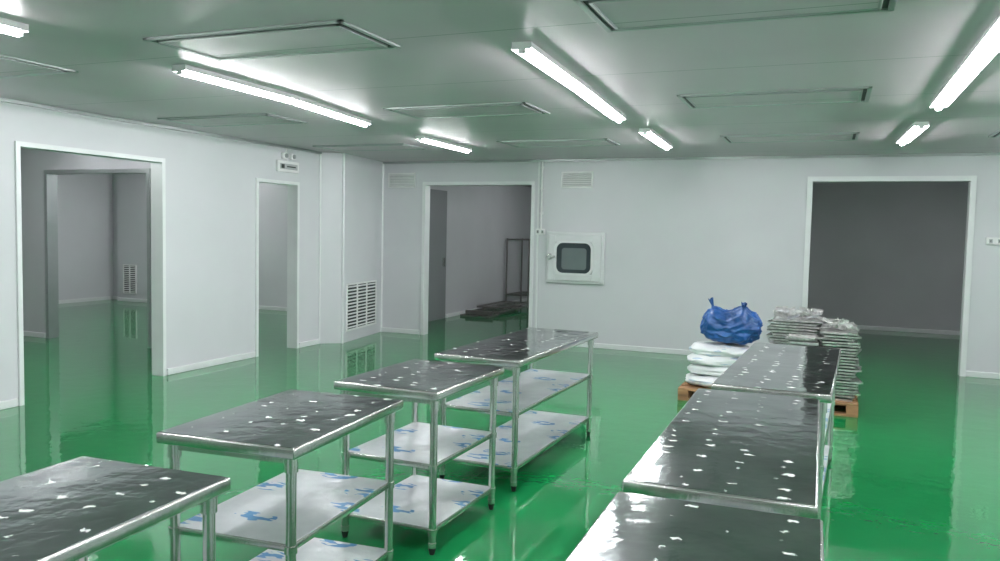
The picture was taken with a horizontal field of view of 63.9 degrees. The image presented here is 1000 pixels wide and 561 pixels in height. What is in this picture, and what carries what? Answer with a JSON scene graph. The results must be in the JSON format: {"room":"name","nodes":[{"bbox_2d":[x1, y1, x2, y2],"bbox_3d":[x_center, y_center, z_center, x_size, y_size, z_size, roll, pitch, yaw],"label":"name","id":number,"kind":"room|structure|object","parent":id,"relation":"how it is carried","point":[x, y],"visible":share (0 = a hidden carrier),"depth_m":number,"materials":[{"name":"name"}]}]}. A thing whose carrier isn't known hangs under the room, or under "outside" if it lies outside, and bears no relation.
{"room":"clean room","nodes":[
{"label":"clean room","id":0,"kind":"room"},
{"bbox_2d":[57,174,113,299],"bbox_3d":[-10.252,-0.649,11.772,0.120,2.620,11.220,3,4,22],"label":"wall","id":1,"kind":"structure","parent":0,"point":[84,201],"depth_m":16.19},
{"bbox_2d":[59,296,110,303],"bbox_3d":[-10.216,0.627,11.813,0.025,0.070,10.800,3,4,22],"label":"baseboard","id":2,"kind":"structure","parent":1,"relation":"attached to","point":[106,297],"depth_m":16.21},
{"bbox_2d":[123,264,136,293],"bbox_3d":[-7.580,-0.028,16.420,0.360,0.600,0.023,3,4,22],"label":"air vent","id":3,"kind":"object","parent":1,"relation":"in","point":[129,271],"visible":1,"depth_m":16.41,"materials":[{"name":"white plastic"}]},
{"bbox_2d":[21,148,150,332],"bbox_3d":[-6.485,-0.532,11.148,7.330,2.620,0.120,3,4,22],"label":"wall","id":4,"kind":"structure","parent":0,"point":[34,163],"depth_m":11.03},
{"bbox_2d":[44,168,151,347],"bbox_3d":[-5.314,-0.318,10.678,1.890,2.300,0.160,3,4,22],"label":"door frame","id":5,"kind":"structure","parent":4,"relation":"in","point":[50,176],"depth_m":10.95,"materials":[{"name":"grey metal"}]},
{"bbox_2d":[117,174,146,298],"bbox_3d":[-7.386,-0.875,16.416,0.950,2.620,0.200,3,4,22],"label":"pier","id":6,"kind":"object","parent":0,"point":[131,188],"depth_m":16.33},
{"bbox_2d":[113,174,287,306],"bbox_3d":[-4.699,-0.762,15.490,7.330,2.620,0.120,3,4,22],"label":"wall","id":7,"kind":"structure","parent":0,"point":[273,198],"depth_m":15.29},
{"bbox_2d":[23,296,286,337],"bbox_3d":[-5.660,0.628,13.336,7.300,0.070,4.725,3,4,22],"label":"baseboard","id":8,"kind":"structure","parent":7,"relation":"attached to","point":[25,333],"depth_m":15.31,"materials":[{"name":"white metal"}]},
{"bbox_2d":[0,102,531,400],"bbox_3d":[-3.243,-0.345,9.219,0.140,2.620,21.400,3,4,22],"label":"wall","id":9,"kind":"structure","parent":0,"point":[210,181],"depth_m":9.17,"materials":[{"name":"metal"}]},
{"bbox_2d":[14,141,165,405],"bbox_3d":[-3.894,-0.094,7.681,0.160,2.280,1.660,3,4,22],"label":"door frame","id":10,"kind":"structure","parent":9,"relation":"in","point":[158,181],"depth_m":8.34,"materials":[{"name":"white metal"}]},
{"bbox_2d":[0,339,319,409],"bbox_3d":[-4.880,1.145,5.218,0.025,0.070,12.620,3,4,22],"label":"baseboard","id":11,"kind":"structure","parent":9,"relation":"attached to","point":[11,403],"depth_m":9.02,"materials":[{"name":"white metal"}]},
{"bbox_2d":[0,97,321,153],"bbox_3d":[-4.823,-1.419,5.048,0.040,0.030,12.600,3,4,22],"label":"trim","id":12,"kind":"structure","parent":9,"relation":"attached to","point":[5,100],"depth_m":8.03,"materials":[{"name":"grey metal"}]},
{"bbox_2d":[255,178,299,356],"bbox_3d":[-2.872,-0.176,10.174,0.160,2.180,0.850,3,4,22],"label":"door frame","id":13,"kind":"structure","parent":9,"relation":"in","point":[293,207],"depth_m":10.50,"materials":[{"name":"white metal"}]},
{"bbox_2d":[276,149,298,173],"bbox_3d":[-2.693,-1.542,10.212,0.065,0.330,0.430,3,4,22],"label":"emergency light","id":14,"kind":"object","parent":9,"relation":"attached to","point":[281,166],"visible":1,"depth_m":10.19,"materials":[{"name":"white plastic"}]},
{"bbox_2d":[428,189,446,321],"bbox_3d":[-1.359,-0.412,13.555,0.060,2.300,2.050,3,4,22],"label":"door","id":15,"kind":"structure","parent":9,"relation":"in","point":[438,198],"depth_m":14.18,"materials":[{"name":"grey metal"}]},
{"bbox_2d":[445,298,526,317],"bbox_3d":[-0.059,0.527,16.887,0.025,0.070,4.900,3,4,22],"label":"baseboard","id":16,"kind":"structure","parent":9,"relation":"attached to","point":[524,299],"depth_m":15.14,"materials":[{"name":"white metal"}]},
{"bbox_2d":[320,152,382,343],"bbox_3d":[-2.052,-0.470,11.656,0.250,2.620,1.580,3,4,22],"label":"column","id":17,"kind":"structure","parent":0,"point":[363,176],"depth_m":11.20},
{"bbox_2d":[318,154,321,338],"bbox_3d":[-2.460,-0.436,10.965,0.023,2.620,0.024,3,4,22],"label":"trim","id":18,"kind":"structure","parent":17,"relation":"attached to","point":[320,154],"depth_m":10.95,"materials":[{"name":"white metal"}]},
{"bbox_2d":[341,153,344,342],"bbox_3d":[-2.162,-0.436,11.059,0.035,2.620,0.036,3,4,22],"label":"trim","id":19,"kind":"structure","parent":17,"relation":"attached to","point":[343,170],"depth_m":11.04,"materials":[{"name":"white metal"}]},
{"bbox_2d":[346,280,376,331],"bbox_3d":[-2.016,0.353,11.717,0.170,0.670,1.041,3,4,22],"label":"wall vent","id":20,"kind":"object","parent":17,"relation":"attached to","point":[361,297],"depth_m":11.68,"materials":[{"name":"white metal"}]},
{"bbox_2d":[381,164,383,326],"bbox_3d":[-1.825,-0.512,12.405,0.035,2.620,0.036,3,4,22],"label":"trim","id":21,"kind":"structure","parent":17,"relation":"attached to","point":[383,164],"depth_m":12.39,"materials":[{"name":"white metal"}]},
{"bbox_2d":[0,0,999,187],"bbox_3d":[-1.771,-1.646,8.707,18.400,0.100,21.900,3,4,22],"label":"ceiling","id":22,"kind":"structure","parent":0,"point":[452,52],"depth_m":5.22,"materials":[{"name":"paint"}]},
{"bbox_2d":[0,17,28,36],"bbox_3d":[-2.748,-1.269,3.596,0.124,0.064,1.288,3,4,23],"label":"light","id":23,"kind":"object","parent":22,"relation":"attached to","point":[7,26],"visible":1,"depth_m":4.11,"materials":[{"name":"white plastic"}]},
{"bbox_2d":[0,54,77,78],"bbox_3d":[-3.567,-1.421,5.397,1.300,0.016,0.600,3,4,22],"label":"panel","id":24,"kind":"object","parent":22,"relation":"attached to","point":[10,67],"depth_m":5.32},
{"bbox_2d":[157,113,307,126],"bbox_3d":[-2.588,-1.547,7.776,1.300,0.016,0.610,3,4,22],"label":"panel","id":25,"kind":"object","parent":22,"relation":"attached to","point":[260,118],"depth_m":7.71,"materials":[{"name":"white metal"}]},
{"bbox_2d":[172,64,299,103],"bbox_3d":[-1.837,-1.380,5.706,0.124,0.064,1.228,3,4,21],"label":"light","id":26,"kind":"object","parent":22,"relation":"attached to","point":[181,69],"visible":1,"depth_m":5.57,"materials":[{"name":"white plastic"}]},
{"bbox_2d":[143,19,401,61],"bbox_3d":[-1.259,-1.315,4.454,1.290,0.016,0.600,3,4,22],"label":"panel","id":27,"kind":"object","parent":22,"relation":"attached to","point":[331,36],"depth_m":4.40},
{"bbox_2d":[291,96,370,126],"bbox_3d":[-1.447,-1.449,6.955,0.124,0.064,1.370,2,4,15],"label":"light","id":28,"kind":"object","parent":22,"relation":"attached to","point":[304,103],"visible":0.81,"depth_m":6.86,"materials":[{"name":"white plastic"}]},
{"bbox_2d":[313,143,427,150],"bbox_3d":[-1.633,-1.670,10.099,1.300,0.016,0.620,3,4,22],"label":"panel","id":29,"kind":"object","parent":22,"relation":"attached to","point":[400,146],"depth_m":10.03,"materials":[{"name":"white metal"}]},
{"bbox_2d":[415,135,471,152],"bbox_3d":[-0.634,-1.578,9.325,0.124,0.064,1.308,3,4,21],"label":"light","id":30,"kind":"object","parent":22,"relation":"attached to","point":[422,138],"visible":1,"depth_m":9.18,"materials":[{"name":"white plastic"}]},
{"bbox_2d":[383,102,549,118],"bbox_3d":[-0.281,-1.441,6.833,1.290,0.016,0.610,3,4,22],"label":"panel","id":31,"kind":"object","parent":22,"relation":"attached to","point":[508,108],"depth_m":6.77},
{"bbox_2d":[511,41,591,95],"bbox_3d":[0.350,-1.289,4.968,0.124,0.064,1.379,2,4,20],"label":"light","id":32,"kind":"object","parent":22,"relation":"attached to","point":[528,50],"visible":1,"depth_m":4.78,"materials":[{"name":"white plastic"}]},
{"bbox_2d":[497,138,620,147],"bbox_3d":[0.675,-1.564,9.156,1.290,0.016,0.620,3,4,22],"label":"panel","id":33,"kind":"object","parent":22,"relation":"attached to","point":[600,141],"depth_m":9.09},
{"bbox_2d":[575,87,626,122],"bbox_3d":[0.811,-1.361,6.290,0.124,0.064,1.401,2,4,19],"label":"light","id":34,"kind":"object","parent":22,"relation":"attached to","point":[594,98],"visible":0.84,"depth_m":6.22,"materials":[{"name":"white plastic"}]},
{"bbox_2d":[638,128,672,149],"bbox_3d":[1.647,-1.474,8.425,0.124,0.064,1.449,3,4,20],"label":"light","id":35,"kind":"object","parent":22,"relation":"attached to","point":[648,133],"visible":1,"depth_m":8.22,"materials":[{"name":"white plastic"}]},
{"bbox_2d":[573,0,896,32],"bbox_3d":[1.029,-1.209,3.518,1.300,0.016,0.600,3,4,22],"label":"panel","id":36,"kind":"object","parent":22,"relation":"attached to","point":[612,15],"depth_m":3.60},
{"bbox_2d":[677,86,872,108],"bbox_3d":[2.008,-1.335,5.897,1.300,0.016,0.610,3,4,22],"label":"panel","id":37,"kind":"object","parent":22,"relation":"attached to","point":[845,94],"depth_m":5.84,"materials":[{"name":"white metal"}]},
{"bbox_2d":[720,132,859,142],"bbox_3d":[2.963,-1.458,8.220,1.300,0.016,0.620,3,4,22],"label":"panel","id":38,"kind":"object","parent":22,"relation":"attached to","point":[840,136],"depth_m":8.16,"materials":[{"name":"white metal"}]},
{"bbox_2d":[896,121,928,145],"bbox_3d":[3.877,-1.375,7.567,0.124,0.064,1.349,2,4,20],"label":"light","id":39,"kind":"object","parent":22,"relation":"attached to","point":[915,129],"visible":1,"depth_m":7.40,"materials":[{"name":"white plastic"}]},
{"bbox_2d":[929,68,979,110],"bbox_3d":[2.990,-1.255,5.313,0.124,0.064,1.358,3,4,22],"label":"light","id":40,"kind":"object","parent":22,"relation":"attached to","point":[958,81],"visible":0.84,"depth_m":5.26,"materials":[{"name":"white plastic"}]},
{"bbox_2d":[957,13,999,75],"bbox_3d":[2.470,-1.187,4.036,0.124,0.064,1.358,3,4,22],"label":"light","id":41,"kind":"object","parent":22,"relation":"attached to","point":[987,47],"visible":1,"depth_m":4.18,"materials":[{"name":"white plastic"}]},
{"bbox_2d":[988,129,999,137],"bbox_3d":[5.229,-1.354,7.293,1.280,0.016,0.620,3,4,22],"label":"panel","id":42,"kind":"object","parent":22,"relation":"attached to","point":[996,134],"depth_m":7.64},
{"bbox_2d":[0,299,999,560],"bbox_3d":[-1.828,1.069,8.874,18.400,0.100,21.900,3,4,22],"label":"floor","id":43,"kind":"structure","parent":0,"point":[915,476],"depth_m":6.39,"materials":[{"name":"green paint"}]},
{"bbox_2d":[0,456,230,560],"bbox_3d":[-1.290,1.033,2.144,0.600,0.822,1.000,2,4,19],"label":"work table","id":44,"kind":"object","parent":43,"relation":"on","point":[74,509],"visible":1,"depth_m":2.26,"materials":[{"name":"silver metal"}]},
{"bbox_2d":[156,389,403,560],"bbox_3d":[-0.874,0.966,3.366,0.600,0.822,0.900,2,4,18],"label":"work table","id":45,"kind":"object","parent":43,"relation":"on","point":[284,514],"visible":1,"depth_m":3.25,"materials":[{"name":"silver metal"}]},
{"bbox_2d":[334,359,503,554],"bbox_3d":[-0.419,0.914,4.367,0.600,0.822,0.820,3,4,23],"label":"work table","id":46,"kind":"object","parent":43,"relation":"on","point":[424,504],"visible":0.95,"depth_m":4.23,"materials":[{"name":"silver metal"}]},
{"bbox_2d":[460,301,527,317],"bbox_3d":[-0.052,0.560,15.830,0.650,0.135,2.180,3,4,22],"label":"pallet","id":47,"kind":"object","parent":43,"relation":"on","point":[489,310],"visible":1,"depth_m":15.57,"materials":[{"name":"metal"}]},
{"bbox_2d":[434,327,597,491],"bbox_3d":[0.171,0.843,5.723,0.590,0.822,1.620,3,4,24],"label":"work table","id":48,"kind":"object","parent":43,"relation":"on","point":[521,439],"visible":0.9,"depth_m":5.48,"materials":[{"name":"silver metal"}]},
{"bbox_2d":[505,238,529,306],"bbox_3d":[0.544,-0.188,17.467,0.535,1.450,0.936,3,4,22],"label":"shelf rack","id":49,"kind":"object","parent":43,"relation":"on","point":[520,293],"visible":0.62,"depth_m":17.12,"materials":[{"name":"metal"}]},
{"bbox_2d":[565,492,823,560],"bbox_3d":[0.324,1.100,1.603,0.580,0.822,1.620,3,4,21],"label":"work table","id":50,"kind":"object","parent":43,"relation":"on","point":[632,527],"visible":1,"depth_m":2.09,"materials":[{"name":"silver metal"}]},
{"bbox_2d":[622,388,819,518],"bbox_3d":[0.960,1.012,3.242,0.580,0.822,1.680,3,4,22],"label":"work table","id":51,"kind":"object","parent":43,"relation":"on","point":[743,450],"visible":0.63,"depth_m":2.84,"materials":[{"name":"silver metal"}]},
{"bbox_2d":[678,381,858,417],"bbox_3d":[2.667,1.107,7.969,1.600,0.122,1.080,3,4,22],"label":"wooden pallet","id":52,"kind":"object","parent":43,"relation":"on","point":[685,390],"visible":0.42,"depth_m":7.43,"materials":[{"name":"brown wood"}]},
{"bbox_2d":[685,341,749,387],"bbox_3d":[2.174,0.823,7.923,0.672,0.427,0.532,3,4,22],"label":"sacks","id":53,"kind":"object","parent":52,"relation":"on","point":[709,360],"visible":0.71,"depth_m":7.78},
{"bbox_2d":[700,297,762,344],"bbox_3d":[2.273,0.392,7.874,0.590,0.435,0.387,3,4,22],"label":"plastic bag","id":54,"kind":"object","parent":53,"relation":"on","point":[740,325],"visible":1,"depth_m":7.75,"materials":[{"name":"blue plastic"}]},
{"bbox_2d":[766,306,862,401],"bbox_3d":[3.023,0.669,7.748,0.889,0.795,0.946,3,4,22],"label":"bags","id":55,"kind":"object","parent":52,"relation":"on","point":[787,327],"visible":0.55,"depth_m":7.50,"materials":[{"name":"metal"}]},
{"bbox_2d":[711,342,840,519],"bbox_3d":[1.755,0.922,4.978,0.590,0.822,1.860,3,4,24],"label":"work table","id":56,"kind":"object","parent":43,"relation":"on","point":[764,368],"visible":0.41,"depth_m":4.63,"materials":[{"name":"silver metal"}]},
{"bbox_2d":[382,155,999,372],"bbox_3d":[2.987,-0.294,10.512,10.690,2.620,0.120,3,4,22],"label":"wall","id":57,"kind":"structure","parent":0,"point":[681,234],"depth_m":10.70,"materials":[{"name":"paint"}]},
{"bbox_2d":[388,173,415,187],"bbox_3d":[-1.494,-1.525,12.214,0.470,0.220,0.022,3,4,22],"label":"air vent","id":58,"kind":"object","parent":57,"relation":"in","point":[395,180],"visible":1,"depth_m":12.21,"materials":[{"name":"white plastic"}]},
{"bbox_2d":[420,181,534,334],"bbox_3d":[-0.329,-0.295,11.877,1.795,2.315,0.160,3,4,22],"label":"door frame","id":59,"kind":"structure","parent":57,"relation":"in","point":[426,185],"depth_m":12.10,"materials":[{"name":"white metal"}]},
{"bbox_2d":[535,162,539,327],"bbox_3d":[0.533,-0.438,11.442,0.025,2.550,0.015,3,4,22],"label":"trim","id":60,"kind":"structure","parent":57,"relation":"attached to","point":[538,201],"depth_m":11.44,"materials":[{"name":"white metal"}]},
{"bbox_2d":[536,162,544,234],"bbox_3d":[0.583,-1.164,11.369,0.140,1.030,0.040,3,4,22],"label":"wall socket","id":61,"kind":"object","parent":57,"relation":"attached to","point":[540,231],"visible":1,"depth_m":11.36,"materials":[{"name":"white plastic"}]},
{"bbox_2d":[546,231,605,284],"bbox_3d":[1.036,-0.316,11.173,0.840,0.720,0.140,3,4,22],"label":"box","id":62,"kind":"object","parent":57,"relation":"attached to","point":[571,257],"visible":1,"depth_m":11.16,"materials":[{"name":"metal"}]},
{"bbox_2d":[561,171,592,187],"bbox_3d":[1.072,-1.402,11.165,0.460,0.230,0.022,3,4,22],"label":"air vent","id":63,"kind":"object","parent":57,"relation":"in","point":[571,179],"visible":1,"depth_m":11.16,"materials":[{"name":"white plastic"}]},
{"bbox_2d":[381,327,999,378],"bbox_3d":[2.961,0.983,10.513,10.390,0.070,0.025,3,4,22],"label":"baseboard","id":64,"kind":"structure","parent":57,"relation":"attached to","point":[976,374],"depth_m":10.93,"materials":[{"name":"white metal"}]},
{"bbox_2d":[383,153,999,163],"bbox_3d":[3.017,-1.581,10.346,10.380,0.030,0.040,3,4,22],"label":"trim","id":65,"kind":"structure","parent":57,"relation":"attached to","point":[935,154],"depth_m":10.44,"materials":[{"name":"grey metal"}]},
{"bbox_2d":[802,176,976,376],"bbox_3d":[4.700,-0.085,9.819,1.840,2.360,0.160,3,4,22],"label":"door frame","id":66,"kind":"structure","parent":57,"relation":"in","point":[972,180],"depth_m":9.50,"materials":[{"name":"white metal"}]},
{"bbox_2d":[986,237,999,244],"bbox_3d":[5.734,-0.455,9.290,0.180,0.085,0.036,3,4,22],"label":"wall socket","id":67,"kind":"object","parent":57,"relation":"attached to","point":[989,240],"visible":1,"depth_m":9.29,"materials":[{"name":"white plastic"}]},
{"bbox_2d":[808,182,967,330],"bbox_3d":[6.738,-0.434,14.050,5.200,2.620,0.120,3,4,22],"label":"wall","id":68,"kind":"structure","parent":0,"point":[883,254],"depth_m":13.97,"materials":[{"name":"grey paint"}]},
{"bbox_2d":[822,323,959,334],"bbox_3d":[6.684,0.842,14.062,5.000,0.070,0.025,3,4,22],"label":"baseboard","id":69,"kind":"structure","parent":68,"relation":"attached to","point":[948,332],"depth_m":13.89,"materials":[{"name":"white metal"}]}
]}

